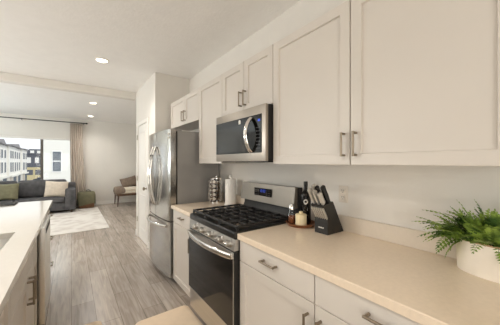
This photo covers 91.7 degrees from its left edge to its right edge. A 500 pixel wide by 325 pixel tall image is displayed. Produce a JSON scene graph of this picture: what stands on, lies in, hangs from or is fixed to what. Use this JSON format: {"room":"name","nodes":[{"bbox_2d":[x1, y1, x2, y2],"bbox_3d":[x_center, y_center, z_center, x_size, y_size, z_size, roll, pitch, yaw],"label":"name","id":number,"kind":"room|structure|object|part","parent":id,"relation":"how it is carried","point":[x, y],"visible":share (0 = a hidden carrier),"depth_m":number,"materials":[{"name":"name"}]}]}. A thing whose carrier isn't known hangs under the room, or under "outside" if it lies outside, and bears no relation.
{"room":"kitchen","nodes":[
{"label":"kitchen","id":0,"kind":"room"},
{"bbox_2d":[0,113,135,201],"bbox_3d":[-5.912,0.024,7.290,7.300,2.724,0.150,0,0,-36],"label":"wall","id":1,"kind":"structure","parent":0,"point":[109,148],"depth_m":7.91,"materials":[{"name":"paint"}]},
{"bbox_2d":[0,135,69,179],"bbox_3d":[-6.665,0.034,6.694,3.040,1.525,0.140,0,0,-36],"label":"window","id":2,"kind":"structure","parent":1,"relation":"in","point":[1,136],"depth_m":7.11,"materials":[{"name":"brown metal"}]},
{"bbox_2d":[0,116,87,124],"bbox_3d":[-6.572,-1.207,6.635,3.560,0.061,0.123,0,0,-36],"label":"curtain rod","id":3,"kind":"object","parent":1,"relation":"attached to","point":[0,116],"visible":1,"depth_m":7.00,"materials":[{"name":"black metal"}]},
{"bbox_2d":[70,122,85,205],"bbox_3d":[-5.296,0.061,7.519,0.444,2.591,0.076,0,0,-36],"label":"curtain","id":4,"kind":"object","parent":3,"relation":"hanging from","point":[77,174],"visible":0.88,"depth_m":7.49,"materials":[{"name":"beige fabric"}]},
{"bbox_2d":[76,198,135,206],"bbox_3d":[-4.174,1.331,8.464,3.110,0.109,0.013,0,0,-36],"label":"baseboard","id":5,"kind":"structure","parent":1,"relation":"attached to","point":[134,199],"depth_m":8.14,"materials":[{"name":"white wood"}]},
{"bbox_2d":[42,201,205,324],"bbox_3d":[-2.345,1.446,2.434,7.500,0.120,12.100,0,0,-36],"label":"floor","id":6,"kind":"structure","parent":0,"point":[109,276],"depth_m":2.87,"materials":[{"name":"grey wood"}]},
{"bbox_2d":[0,294,10,324],"bbox_3d":[-1.004,0.948,0.459,0.645,0.875,1.026,0,0,-36],"label":"base cabinet","id":7,"kind":"object","parent":6,"relation":"on","point":[5,318],"visible":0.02,"depth_m":1.01,"materials":[{"name":"paint"}]},
{"bbox_2d":[11,238,36,324],"bbox_3d":[-1.597,0.948,1.299,0.683,0.875,1.023,0,0,-36],"label":"base cabinet","id":8,"kind":"object","parent":6,"relation":"on","point":[24,292],"visible":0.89,"depth_m":1.44,"materials":[{"name":"paint"}]},
{"bbox_3d":[-1.209,0.990,1.267,0.020,0.585,0.509,0,0,-36],"label":"door","id":9,"kind":"part","parent":8,"relation":"part of","materials":[{"name":"paint"}]},
{"bbox_3d":[-1.316,0.786,1.461,0.038,0.145,0.014,0,0,-36],"label":"handle","id":10,"kind":"part","parent":8,"relation":"part of","materials":[{"name":"silver metal"}]},
{"bbox_3d":[-1.512,0.990,1.679,0.020,0.585,0.509,0,0,-36],"label":"door","id":11,"kind":"part","parent":8,"relation":"part of","materials":[{"name":"paint"}]},
{"bbox_3d":[-1.358,0.786,1.519,0.038,0.145,0.014,0,0,-36],"label":"handle","id":12,"kind":"part","parent":8,"relation":"part of","materials":[{"name":"silver metal"}]},
{"bbox_2d":[37,214,49,324],"bbox_3d":[-2.067,0.952,1.980,0.652,0.868,0.616,0,0,-36],"label":"dishwasher","id":13,"kind":"object","parent":6,"relation":"on","point":[43,238],"visible":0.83,"depth_m":1.92,"materials":[{"name":"metal"}]},
{"bbox_2d":[47,210,52,265],"bbox_3d":[-2.478,0.948,2.507,0.693,0.875,0.703,0,0,-36],"label":"base cabinet","id":14,"kind":"object","parent":6,"relation":"on","point":[49,210],"visible":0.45,"depth_m":2.73,"materials":[{"name":"paint"}]},
{"bbox_2d":[0,200,52,315],"bbox_3d":[-1.616,0.491,0.984,1.060,0.038,4.300,0,0,-36],"label":"countertop","id":15,"kind":"structure","parent":14,"relation":"on","point":[22,222],"depth_m":1.60,"materials":[{"name":"white stone"}]},
{"bbox_2d":[0,238,9,250],"bbox_3d":[-1.543,0.612,1.201,0.514,0.204,0.822,0,0,-36],"label":"sink","id":16,"kind":"object","parent":15,"relation":"in","point":[3,242],"visible":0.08,"depth_m":1.61,"materials":[{"name":"silver metal"}]},
{"bbox_2d":[0,202,17,205],"bbox_3d":[-2.725,0.466,2.680,0.220,0.012,0.225,0,0,-36],"label":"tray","id":17,"kind":"object","parent":15,"relation":"on","point":[6,203],"visible":1,"depth_m":2.71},
{"bbox_2d":[50,207,108,235],"bbox_3d":[-4.965,1.382,5.448,2.845,0.008,2.860,0,0,-36],"label":"area rug","id":18,"kind":"object","parent":6,"relation":"on","point":[85,219],"visible":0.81,"depth_m":5.64,"materials":[{"name":"white fabric"}]},
{"bbox_2d":[0,179,75,211],"bbox_3d":[-6.076,0.932,6.332,2.500,0.890,0.840,0,0,-36],"label":"sofa","id":19,"kind":"object","parent":18,"relation":"on","point":[29,190],"visible":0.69,"depth_m":6.54,"materials":[{"name":"grey fabric"}]},
{"bbox_2d":[0,200,14,202],"bbox_3d":[-6.423,1.020,5.953,1.003,0.145,0.620,0,0,-36],"label":"seat cushion","id":20,"kind":"object","parent":19,"relation":"on","point":[1,201],"depth_m":5.99,"materials":[{"name":"grey fabric"}]},
{"bbox_2d":[0,181,17,183],"bbox_3d":[-6.546,0.716,6.129,0.993,0.456,0.230,0,0,-36],"label":"cushion","id":21,"kind":"object","parent":19,"relation":"on","point":[1,182],"depth_m":6.25,"materials":[{"name":"grey fabric"}]},
{"bbox_2d":[0,183,18,199],"bbox_3d":[-6.087,0.741,6.052,0.480,0.402,0.205,0,0,-31],"label":"throw pillow","id":22,"kind":"object","parent":19,"relation":"on","point":[7,191],"visible":1,"depth_m":6.04,"materials":[{"name":"green fabric"}]},
{"bbox_2d":[14,196,64,202],"bbox_3d":[-5.611,1.020,6.549,1.003,0.145,0.620,0,0,-36],"label":"seat cushion","id":23,"kind":"object","parent":19,"relation":"on","point":[56,199],"depth_m":6.45,"materials":[{"name":"grey fabric"}]},
{"bbox_2d":[18,179,66,197],"bbox_3d":[-5.723,0.716,6.734,1.023,0.456,0.230,0,0,-36],"label":"cushion","id":24,"kind":"object","parent":19,"relation":"on","point":[27,188],"depth_m":6.52,"materials":[{"name":"grey fabric"}]},
{"bbox_3d":[-6.266,0.847,6.590,2.500,0.499,0.200,0,0,-36],"label":"frame","id":25,"kind":"part","parent":19,"relation":"part of","materials":[{"name":"grey fabric"}]},
{"bbox_2d":[44,181,68,196],"bbox_3d":[-5.288,0.732,6.645,0.540,0.471,0.209,0,0,-42],"label":"throw pillow","id":26,"kind":"object","parent":19,"relation":"on","point":[52,188],"visible":0.94,"depth_m":6.58,"materials":[{"name":"beige fabric"}]},
{"bbox_3d":[-5.160,1.020,6.992,0.240,0.574,0.820,0,0,-36],"label":"armrest","id":27,"kind":"part","parent":19,"relation":"part of","materials":[{"name":"grey fabric"}]},
{"bbox_2d":[77,189,95,208],"bbox_3d":[-5.008,1.105,7.436,0.480,0.559,0.395,0,0,-36],"label":"pouf","id":28,"kind":"object","parent":6,"relation":"on","point":[85,199],"visible":1,"depth_m":7.30,"materials":[{"name":"green fabric"}]},
{"bbox_2d":[78,203,94,208],"bbox_3d":[-5.008,1.185,7.436,0.430,0.398,0.345,0,0,-36],"label":"basket","id":29,"kind":"object","parent":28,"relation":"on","point":[81,205],"depth_m":7.29,"materials":[{"name":"brown wicker"}]},
{"bbox_2d":[85,321,101,324],"bbox_3d":[-1.017,1.377,1.349,0.457,0.018,1.578,0,0,-36],"label":"kitchen mat","id":30,"kind":"object","parent":6,"relation":"on","point":[95,322],"visible":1,"depth_m":2.06,"materials":[{"name":"beige fabric"}]},
{"bbox_2d":[114,185,135,206],"bbox_3d":[-3.985,0.991,8.029,0.820,0.790,0.760,0,0,-36],"label":"bench","id":31,"kind":"object","parent":6,"relation":"on","point":[131,190],"visible":0.36,"depth_m":7.71,"materials":[{"name":"brown wood"}]},
{"bbox_2d":[113,186,125,193],"bbox_3d":[-4.181,0.884,7.753,0.288,0.211,0.603,0,0,-36],"label":"throw blanket","id":32,"kind":"object","parent":31,"relation":"on","point":[118,189],"visible":1,"depth_m":7.55,"materials":[{"name":"brown fabric"}]},
{"bbox_3d":[-3.967,1.024,8.005,0.820,0.065,0.700,0,0,-36],"label":"seat frame","id":33,"kind":"part","parent":31,"relation":"part of","materials":[{"name":"brown wood"}]},
{"bbox_2d":[119,175,135,186],"bbox_3d":[-4.079,0.660,8.194,0.559,0.422,0.210,0,0,-37],"label":"throw pillow","id":34,"kind":"object","parent":31,"relation":"on","point":[126,182],"visible":0.94,"depth_m":8.13,"materials":[{"name":"brown fabric"}]},
{"bbox_2d":[124,186,135,190],"bbox_3d":[-3.953,0.868,7.984,0.760,0.093,0.630,0,0,-36],"label":"seat cushion","id":35,"kind":"object","parent":31,"relation":"on","point":[131,188],"depth_m":7.78,"materials":[{"name":"beige fabric"}]},
{"bbox_2d":[135,305,202,324],"bbox_3d":[-0.399,1.377,1.664,0.467,0.018,1.355,0,0,-36],"label":"kitchen mat","id":36,"kind":"object","parent":6,"relation":"on","point":[182,315],"visible":1,"depth_m":2.13,"materials":[{"name":"beige fabric"}]},
{"bbox_2d":[173,210,189,296],"bbox_3d":[-0.448,0.948,2.630,0.663,0.875,0.539,0,0,-36],"label":"base cabinet","id":37,"kind":"object","parent":6,"relation":"on","point":[181,223],"visible":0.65,"depth_m":2.50,"materials":[{"name":"paint"}]},
{"bbox_3d":[-0.676,0.585,2.462,0.020,0.134,0.537,0,0,-36],"label":"drawer","id":38,"kind":"part","parent":37,"relation":"part of","materials":[{"name":"paint"}]},
{"bbox_2d":[171,200,238,216],"bbox_3d":[-0.444,0.491,2.640,0.646,0.038,0.554,0,0,-36],"label":"countertop","id":39,"kind":"structure","parent":37,"relation":"on","point":[186,209],"depth_m":2.59,"materials":[{"name":"beige stone"}]},
{"bbox_2d":[210,176,221,202],"bbox_3d":[-0.399,0.315,2.883,0.140,0.312,0.140,0,0,-36],"label":"spice rack","id":40,"kind":"object","parent":39,"relation":"on","point":[215,178],"visible":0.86,"depth_m":2.85,"materials":[{"name":"silver metal"}]},
{"bbox_2d":[147,129,218,277],"bbox_3d":[-0.960,0.503,3.224,0.741,1.764,0.910,0,0,-36],"label":"refrigerator","id":41,"kind":"object","parent":6,"relation":"on","point":[175,174],"visible":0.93,"depth_m":2.87,"materials":[{"name":"metal"}]},
{"bbox_3d":[-1.254,0.166,3.071,0.086,0.728,0.031,0,0,-36],"label":"handle","id":42,"kind":"part","parent":41,"relation":"part of","materials":[{"name":"silver metal"}]},
{"bbox_3d":[-1.194,0.166,2.990,0.086,0.728,0.031,0,0,-36],"label":"handle","id":43,"kind":"part","parent":41,"relation":"part of","materials":[{"name":"silver metal"}]},
{"bbox_3d":[-1.283,0.146,3.271,0.104,1.034,0.452,0,0,-36],"label":"door","id":44,"kind":"part","parent":41,"relation":"part of","materials":[{"name":"silver metal"}]},
{"bbox_3d":[-1.209,0.731,3.041,0.104,0.034,0.762,0,0,-36],"label":"handle","id":45,"kind":"part","parent":41,"relation":"part of","materials":[{"name":"silver metal"}]},
{"bbox_3d":[-1.147,0.987,3.087,0.104,0.623,0.910,0,0,-36],"label":"freezer drawer","id":46,"kind":"part","parent":41,"relation":"part of","materials":[{"name":"silver metal"}]},
{"bbox_3d":[-1.012,0.146,2.902,0.104,1.034,0.452,0,0,-36],"label":"door","id":47,"kind":"part","parent":41,"relation":"part of","materials":[{"name":"silver metal"}]},
{"bbox_2d":[187,181,301,324],"bbox_3d":[-0.091,0.795,2.079,0.735,1.182,0.760,0,0,-36],"label":"gas range","id":48,"kind":"object","parent":6,"relation":"on","point":[214,245],"visible":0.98,"depth_m":1.93,"materials":[{"name":"silver metal"}]},
{"bbox_3d":[-0.469,0.551,2.075,0.045,0.055,0.054,0,0,-36],"label":"knob","id":49,"kind":"part","parent":48,"relation":"part of","materials":[{"name":"silver metal"}]},
{"bbox_3d":[-0.395,0.551,1.974,0.045,0.055,0.054,0,0,-36],"label":"knob","id":50,"kind":"part","parent":48,"relation":"part of","materials":[{"name":"silver metal"}]},
{"bbox_3d":[-0.309,1.212,1.919,0.036,0.177,0.756,0,0,-36],"label":"storage drawer","id":51,"kind":"part","parent":48,"relation":"part of","materials":[{"name":"silver metal"}]},
{"bbox_3d":[-0.310,0.551,1.857,0.045,0.055,0.054,0,0,-36],"label":"knob","id":52,"kind":"part","parent":48,"relation":"part of","materials":[{"name":"silver metal"}]},
{"bbox_3d":[-0.358,0.624,1.883,0.071,0.042,0.740,0,0,-36],"label":"handle","id":53,"kind":"part","parent":48,"relation":"part of","materials":[{"name":"silver metal"}]},
{"bbox_3d":[-0.334,0.881,1.907,0.005,0.467,0.746,0,0,-36],"label":"oven glass","id":54,"kind":"part","parent":48,"relation":"part of","materials":[{"name":"black"}]},
{"bbox_3d":[-0.330,0.621,1.903,0.003,0.046,0.752,0,0,-36],"label":"door trim","id":55,"kind":"part","parent":48,"relation":"part of","materials":[{"name":"silver metal"}]},
{"bbox_3d":[-0.312,0.552,1.917,0.042,0.074,0.758,0,0,-36],"label":"control panel","id":56,"kind":"part","parent":48,"relation":"part of","materials":[{"name":"silver metal"}]},
{"bbox_3d":[-0.312,0.856,1.917,0.042,0.520,0.756,0,0,-36],"label":"oven door","id":57,"kind":"part","parent":48,"relation":"part of","materials":[{"name":"black ceramic"}]},
{"bbox_3d":[-0.221,0.551,1.736,0.045,0.055,0.054,0,0,-36],"label":"knob","id":58,"kind":"part","parent":48,"relation":"part of","materials":[{"name":"silver metal"}]},
{"bbox_3d":[-0.153,0.551,1.643,0.045,0.055,0.054,0,0,-36],"label":"knob","id":59,"kind":"part","parent":48,"relation":"part of","materials":[{"name":"silver metal"}]},
{"bbox_2d":[190,207,286,239],"bbox_3d":[-0.070,0.489,2.094,0.634,0.050,0.760,0,0,-36],"label":"cooktop","id":60,"kind":"object","parent":48,"relation":"in","point":[217,227],"depth_m":1.87,"materials":[{"name":"black metal"}]},
{"bbox_3d":[0.145,0.289,2.256,0.044,0.170,0.750,0,0,-36],"label":"backguard panel","id":61,"kind":"part","parent":48,"relation":"part of","materials":[{"name":"metal"}]},
{"bbox_2d":[240,241,315,324],"bbox_3d":[0.350,0.948,1.543,0.663,0.875,0.615,0,0,-36],"label":"base cabinet","id":62,"kind":"object","parent":6,"relation":"on","point":[273,291],"visible":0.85,"depth_m":1.36,"materials":[{"name":"paint"}]},
{"bbox_3d":[0.098,0.571,1.358,0.038,0.013,0.120,0,0,-36],"label":"handle","id":63,"kind":"part","parent":62,"relation":"part of","materials":[{"name":"silver metal"}]},
{"bbox_3d":[0.259,0.776,1.138,0.038,0.135,0.014,0,0,-36],"label":"handle","id":64,"kind":"part","parent":62,"relation":"part of","materials":[{"name":"silver metal"}]},
{"bbox_2d":[315,275,420,324],"bbox_3d":[0.716,0.948,1.045,0.663,0.875,0.612,0,0,-36],"label":"base cabinet","id":65,"kind":"object","parent":6,"relation":"on","point":[335,305],"visible":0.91,"depth_m":0.99,"materials":[{"name":"paint"}]},
{"bbox_3d":[0.487,0.970,0.877,0.020,0.625,0.610,0,0,-36],"label":"door","id":66,"kind":"part","parent":65,"relation":"part of","materials":[{"name":"paint"}]},
{"bbox_2d":[237,223,499,324],"bbox_3d":[0.676,0.491,1.114,0.646,0.038,1.696,0,0,-36],"label":"countertop","id":67,"kind":"structure","parent":65,"relation":"on","point":[420,286],"depth_m":1.03,"materials":[{"name":"beige stone"}]},
{"bbox_2d":[286,220,314,227],"bbox_3d":[0.381,0.459,1.823,0.226,0.025,0.226,0,0,-36],"label":"wooden tray","id":68,"kind":"object","parent":67,"relation":"on","point":[312,223],"visible":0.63,"depth_m":1.74,"materials":[{"name":"brown wood"}]},
{"bbox_2d":[287,203,295,223],"bbox_3d":[0.318,0.387,1.851,0.068,0.148,0.068,0,0,-36],"label":"spice shaker","id":69,"kind":"object","parent":68,"relation":"on","point":[290,218],"visible":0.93,"depth_m":1.83,"materials":[{"name":"clear glass"}]},
{"bbox_3d":[0.318,0.337,1.851,0.046,0.047,0.046,0,0,-36],"label":"lid","id":70,"kind":"part","parent":69,"relation":"part of","materials":[{"name":"silver metal"}]},
{"bbox_2d":[295,211,306,224],"bbox_3d":[0.370,0.408,1.764,0.083,0.105,0.083,0,0,-36],"label":"stoneware crock","id":71,"kind":"object","parent":68,"relation":"on","point":[300,218],"visible":0.93,"depth_m":1.73,"materials":[{"name":"beige ceramic"}]},
{"bbox_3d":[0.370,0.372,1.764,0.083,0.033,0.083,0,0,-36],"label":"lid","id":72,"kind":"part","parent":71,"relation":"part of","materials":[{"name":"beige ceramic"}]},
{"bbox_2d":[300,181,310,223],"bbox_3d":[0.423,0.303,1.847,0.078,0.315,0.078,0,0,-36],"label":"oil bottle","id":73,"kind":"object","parent":68,"relation":"on","point":[305,200],"visible":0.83,"depth_m":1.82,"materials":[{"name":"black glass"}]},
{"bbox_2d":[311,201,342,234],"bbox_3d":[0.523,0.365,1.645,0.212,0.212,0.106,0,0,-35],"label":"knife block","id":74,"kind":"object","parent":67,"relation":"on","point":[333,225],"visible":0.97,"depth_m":1.60,"materials":[{"name":"black wood"}]},
{"bbox_2d":[307,187,315,203],"bbox_3d":[0.422,0.244,1.614,0.102,0.154,0.019,0,0,-35],"label":"kitchen knife","id":75,"kind":"object","parent":74,"relation":"in","point":[309,189],"visible":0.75,"depth_m":1.60,"materials":[{"name":"silver metal"}]},
{"bbox_2d":[312,190,319,204],"bbox_3d":[0.444,0.250,1.589,0.094,0.141,0.018,0,0,-35],"label":"kitchen knife","id":76,"kind":"object","parent":74,"relation":"in","point":[314,192],"visible":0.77,"depth_m":1.57,"materials":[{"name":"silver metal"}]},
{"bbox_2d":[315,185,320,192],"bbox_3d":[0.473,0.232,1.623,0.104,0.158,0.017,0,0,-35],"label":"kitchen knife","id":77,"kind":"object","parent":74,"relation":"in","point":[317,187],"visible":0.35,"depth_m":1.60,"materials":[{"name":"black metal"}]},
{"bbox_2d":[317,192,324,204],"bbox_3d":[0.467,0.257,1.563,0.087,0.128,0.018,0,0,-35],"label":"kitchen knife","id":78,"kind":"object","parent":74,"relation":"in","point":[320,196],"visible":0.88,"depth_m":1.55,"materials":[{"name":"silver metal"}]},
{"bbox_2d":[320,185,329,202],"bbox_3d":[0.499,0.229,1.583,0.108,0.164,0.019,0,0,-35],"label":"kitchen knife","id":79,"kind":"object","parent":74,"relation":"in","point":[323,188],"visible":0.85,"depth_m":1.57,"materials":[{"name":"black metal"}]},
{"bbox_2d":[322,208,327,219],"bbox_3d":[0.493,0.355,1.572,0.078,0.123,0.010,0,0,-35],"label":"steak knife","id":80,"kind":"object","parent":74,"relation":"in","point":[323,210],"visible":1,"depth_m":1.56,"materials":[{"name":"silver metal"}]},
{"bbox_2d":[415,199,499,283],"bbox_3d":[0.961,0.312,0.968,0.315,0.319,0.593,0,0,-36],"label":"potted fern","id":81,"kind":"object","parent":67,"relation":"on","point":[477,243],"visible":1,"depth_m":1.00,"materials":[{"name":"green plant"}]},
{"bbox_2d":[456,240,499,283],"bbox_3d":[1.033,0.404,0.988,0.170,0.135,0.310,0,0,-36],"label":"planter","id":82,"kind":"object","parent":81,"relation":"attached to","point":[484,264],"depth_m":0.99,"materials":[{"name":"ceramic"}]},
{"bbox_3d":[0.464,0.571,0.860,0.038,0.013,0.120,0,0,-36],"label":"handle","id":83,"kind":"part","parent":65,"relation":"part of","materials":[{"name":"silver metal"}]},
{"bbox_2d":[0,0,300,123],"bbox_3d":[-2.345,-1.413,2.434,7.500,0.150,12.100,0,0,-36],"label":"ceiling","id":84,"kind":"structure","parent":0,"point":[59,40],"depth_m":2.72,"materials":[{"name":"white paint"}]},
{"bbox_2d":[94,57,108,62],"bbox_3d":[-1.938,-1.332,3.180,0.172,0.012,0.172,0,0,-36],"label":"recessed light","id":85,"kind":"object","parent":84,"relation":"in","point":[99,59],"visible":1,"depth_m":3.17,"materials":[{"name":"white"}]},
{"bbox_2d":[136,72,188,242],"bbox_3d":[-0.907,0.024,4.783,2.200,2.724,1.315,0,0,-36],"label":"wall","id":86,"kind":"structure","parent":0,"point":[154,99],"depth_m":3.77,"materials":[{"name":"paint"}]},
{"bbox_2d":[0,72,135,100],"bbox_3d":[-4.295,-1.274,3.229,5.098,0.125,0.150,0,0,-36],"label":"ceiling beam","id":87,"kind":"structure","parent":86,"relation":"attached to","point":[10,78],"depth_m":4.04,"materials":[{"name":"paint"}]},
{"bbox_2d":[137,123,146,244],"bbox_3d":[-1.883,0.359,4.234,0.104,2.037,0.714,0,0,-36],"label":"door","id":88,"kind":"structure","parent":86,"relation":"in","point":[143,128],"depth_m":4.21,"materials":[{"name":"white paint"}]},
{"bbox_3d":[-1.871,-0.079,4.234,0.010,0.930,0.460,0,0,-36],"label":"panel moulding","id":89,"kind":"part","parent":88,"relation":"part of","materials":[{"name":"white wood"}]},
{"bbox_3d":[-1.871,0.876,4.234,0.010,0.620,0.460,0,0,-36],"label":"panel moulding","id":90,"kind":"part","parent":88,"relation":"part of","materials":[{"name":"white wood"}]},
{"bbox_2d":[137,117,148,247],"bbox_3d":[-1.876,0.332,4.230,0.016,2.106,0.824,0,0,-36],"label":"trim","id":91,"kind":"structure","parent":86,"relation":"attached to","point":[146,119],"depth_m":3.91,"materials":[{"name":"white wood"}]},
{"bbox_2d":[189,0,499,233],"bbox_3d":[0.946,0.024,1.399,0.120,2.724,6.335,0,0,-36],"label":"wall","id":92,"kind":"structure","parent":0,"point":[387,194],"depth_m":1.55,"materials":[{"name":"paint"}]},
{"bbox_2d":[171,88,198,130],"bbox_3d":[-0.782,-0.689,3.341,0.362,0.377,1.003,0,0,-36],"label":"upper cabinet","id":93,"kind":"object","parent":92,"relation":"attached to","point":[184,111],"visible":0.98,"depth_m":3.22,"materials":[{"name":"paint"}]},
{"bbox_3d":[-1.023,-0.689,3.444,0.020,0.377,0.546,0,0,-36],"label":"door","id":94,"kind":"part","parent":93,"relation":"part of","materials":[{"name":"paint"}]},
{"bbox_3d":[-0.726,-0.689,3.039,0.020,0.377,0.445,0,0,-36],"label":"door","id":95,"kind":"part","parent":93,"relation":"part of","materials":[{"name":"paint"}]},
{"bbox_2d":[199,74,247,163],"bbox_3d":[-0.323,-0.431,2.717,0.362,0.891,0.542,0,0,-36],"label":"upper cabinet","id":96,"kind":"object","parent":92,"relation":"attached to","point":[210,93],"visible":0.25,"depth_m":2.66,"materials":[{"name":"paint"}]},
{"bbox_3d":[-0.431,-0.431,2.638,0.020,0.891,0.537,0,0,-36],"label":"door","id":97,"kind":"part","parent":96,"relation":"part of","materials":[{"name":"paint"}]},
{"bbox_2d":[222,192,244,203],"bbox_3d":[-0.191,0.421,2.826,0.018,0.102,0.554,0,0,-36],"label":"backsplash","id":98,"kind":"structure","parent":92,"relation":"attached to","point":[239,200],"depth_m":2.73,"materials":[{"name":"stone"}]},
{"bbox_2d":[222,44,272,115],"bbox_3d":[0.061,-0.658,2.193,0.362,0.437,0.753,0,0,-36],"label":"upper cabinet","id":99,"kind":"object","parent":92,"relation":"attached to","point":[248,84],"visible":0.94,"depth_m":2.06,"materials":[{"name":"paint"}]},
{"bbox_3d":[-0.158,-0.658,2.266,0.020,0.437,0.371,0,0,-36],"label":"door","id":100,"kind":"part","parent":99,"relation":"part of","materials":[{"name":"paint"}]},
{"bbox_2d":[216,103,272,161],"bbox_3d":[0.018,-0.215,2.162,0.466,0.434,0.749,0,0,-36],"label":"microwave","id":101,"kind":"object","parent":99,"relation":"attached to","point":[246,135],"visible":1,"depth_m":1.93,"materials":[{"name":"silver metal"}]},
{"bbox_3d":[-0.119,-0.217,2.082,0.005,0.291,0.698,0,0,-36],"label":"black glass","id":102,"kind":"part","parent":101,"relation":"part of","materials":[{"name":"black"}]},
{"bbox_3d":[-0.018,-0.212,1.879,0.073,0.278,0.040,0,0,-36],"label":"handle","id":103,"kind":"part","parent":101,"relation":"part of","materials":[{"name":"silver metal"}]},
{"bbox_3d":[0.065,-0.658,1.962,0.020,0.437,0.371,0,0,-36],"label":"door","id":104,"kind":"part","parent":99,"relation":"part of","materials":[{"name":"paint"}]},
{"bbox_2d":[273,0,350,164],"bbox_3d":[0.468,-0.431,1.639,0.362,0.891,0.619,0,0,-36],"label":"upper cabinet","id":105,"kind":"object","parent":92,"relation":"attached to","point":[312,64],"visible":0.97,"depth_m":1.50,"materials":[{"name":"paint"}]},
{"bbox_3d":[0.501,-0.096,1.319,0.038,0.130,0.014,0,0,-36],"label":"handle","id":106,"kind":"part","parent":105,"relation":"part of","materials":[{"name":"silver metal"}]},
{"bbox_2d":[339,185,347,202],"bbox_3d":[0.649,0.223,1.693,0.008,0.117,0.071,0,0,-36],"label":"wall outlet","id":107,"kind":"object","parent":92,"relation":"attached to","point":[343,190],"visible":1,"depth_m":1.69,"materials":[{"name":"beige plastic"}]},
{"bbox_2d":[311,209,456,258],"bbox_3d":[0.930,0.421,1.300,0.018,0.102,1.696,0,0,-36],"label":"backsplash","id":108,"kind":"structure","parent":92,"relation":"attached to","point":[404,236],"depth_m":1.41,"materials":[{"name":"stone"}]},
{"bbox_2d":[351,0,499,165],"bbox_3d":[0.837,-0.431,1.137,0.362,0.891,0.621,0,0,-36],"label":"upper cabinet","id":109,"kind":"object","parent":92,"relation":"attached to","point":[425,74],"visible":1,"depth_m":1.03,"materials":[{"name":"paint"}]},
{"bbox_3d":[0.542,-0.096,1.264,0.038,0.130,0.014,0,0,-36],"label":"handle","id":110,"kind":"part","parent":109,"relation":"part of","materials":[{"name":"silver metal"}]},
{"label":"outside","id":111,"kind":"structure","parent":0,"visible":0},
{"bbox_3d":[-50.192,4.736,68.350,120.000,0.300,150.400,0,0,-36],"label":"ground","id":112,"kind":"structure","parent":111,"visible":0},
{"bbox_2d":[0,139,10,180],"bbox_3d":[-38.852,0.611,32.634,8.800,7.949,6.160,0,0,-36],"label":"townhouse","id":113,"kind":"structure","parent":112,"relation":"on","point":[3,146],"depth_m":35.63,"materials":[{"name":"paint"}]},
{"bbox_2d":[7,145,19,180],"bbox_3d":[-42.421,0.611,37.705,9.050,7.949,6.160,0,0,-36],"label":"townhouse","id":114,"kind":"structure","parent":112,"relation":"on","point":[11,150],"depth_m":38.82,"materials":[{"name":"paint"}]},
{"bbox_2d":[9,144,22,181],"bbox_3d":[-46.192,0.611,42.629,8.800,7.949,6.160,0,0,-36],"label":"townhouse","id":115,"kind":"structure","parent":112,"relation":"on","point":[18,145],"depth_m":44.84,"materials":[{"name":"paint"}]},
{"bbox_2d":[20,148,29,180],"bbox_3d":[-49.761,0.611,47.700,9.050,7.949,6.160,0,0,-36],"label":"townhouse","id":116,"kind":"structure","parent":112,"relation":"on","point":[23,152],"depth_m":48.51,"materials":[{"name":"paint"}]},
{"bbox_2d":[27,149,39,179],"bbox_3d":[-51.599,0.760,61.312,7.200,7.649,8.680,0,0,-36],"label":"house","id":117,"kind":"structure","parent":112,"relation":"on","point":[33,156],"depth_m":56.98,"materials":[{"name":"stone"}]},
{"bbox_2d":[43,139,69,181],"bbox_3d":[-11.889,-1.014,21.622,9.570,11.199,5.070,0,0,-36],"label":"building","id":118,"kind":"structure","parent":112,"relation":"on","point":[56,153],"depth_m":17.19,"materials":[{"name":"beige"}]},
{"bbox_3d":[-13.663,0.301,17.186,0.460,0.670,0.019,0,0,-36],"label":"pane","id":119,"kind":"part","parent":118,"relation":"part of","materials":[{"name":"grey glass"}]},
{"bbox_3d":[-13.663,-0.429,17.186,0.460,0.630,0.019,0,0,-36],"label":"pane","id":120,"kind":"part","parent":118,"relation":"part of","materials":[{"name":"grey glass"}]},
{"bbox_3d":[-0.217,0.305,2.694,0.140,0.332,0.140,0,0,-36],"label":"paper towel holder","id":121,"kind":"object","parent":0,"visible":0},
{"bbox_2d":[225,179,235,203],"bbox_3d":[-0.217,0.323,2.694,0.120,0.272,0.120,0,0,-36],"label":"paper towel roll","id":122,"kind":"object","parent":121,"relation":"on","point":[230,184],"visible":0.98,"depth_m":2.64,"materials":[{"name":"white paper"}]}
]}

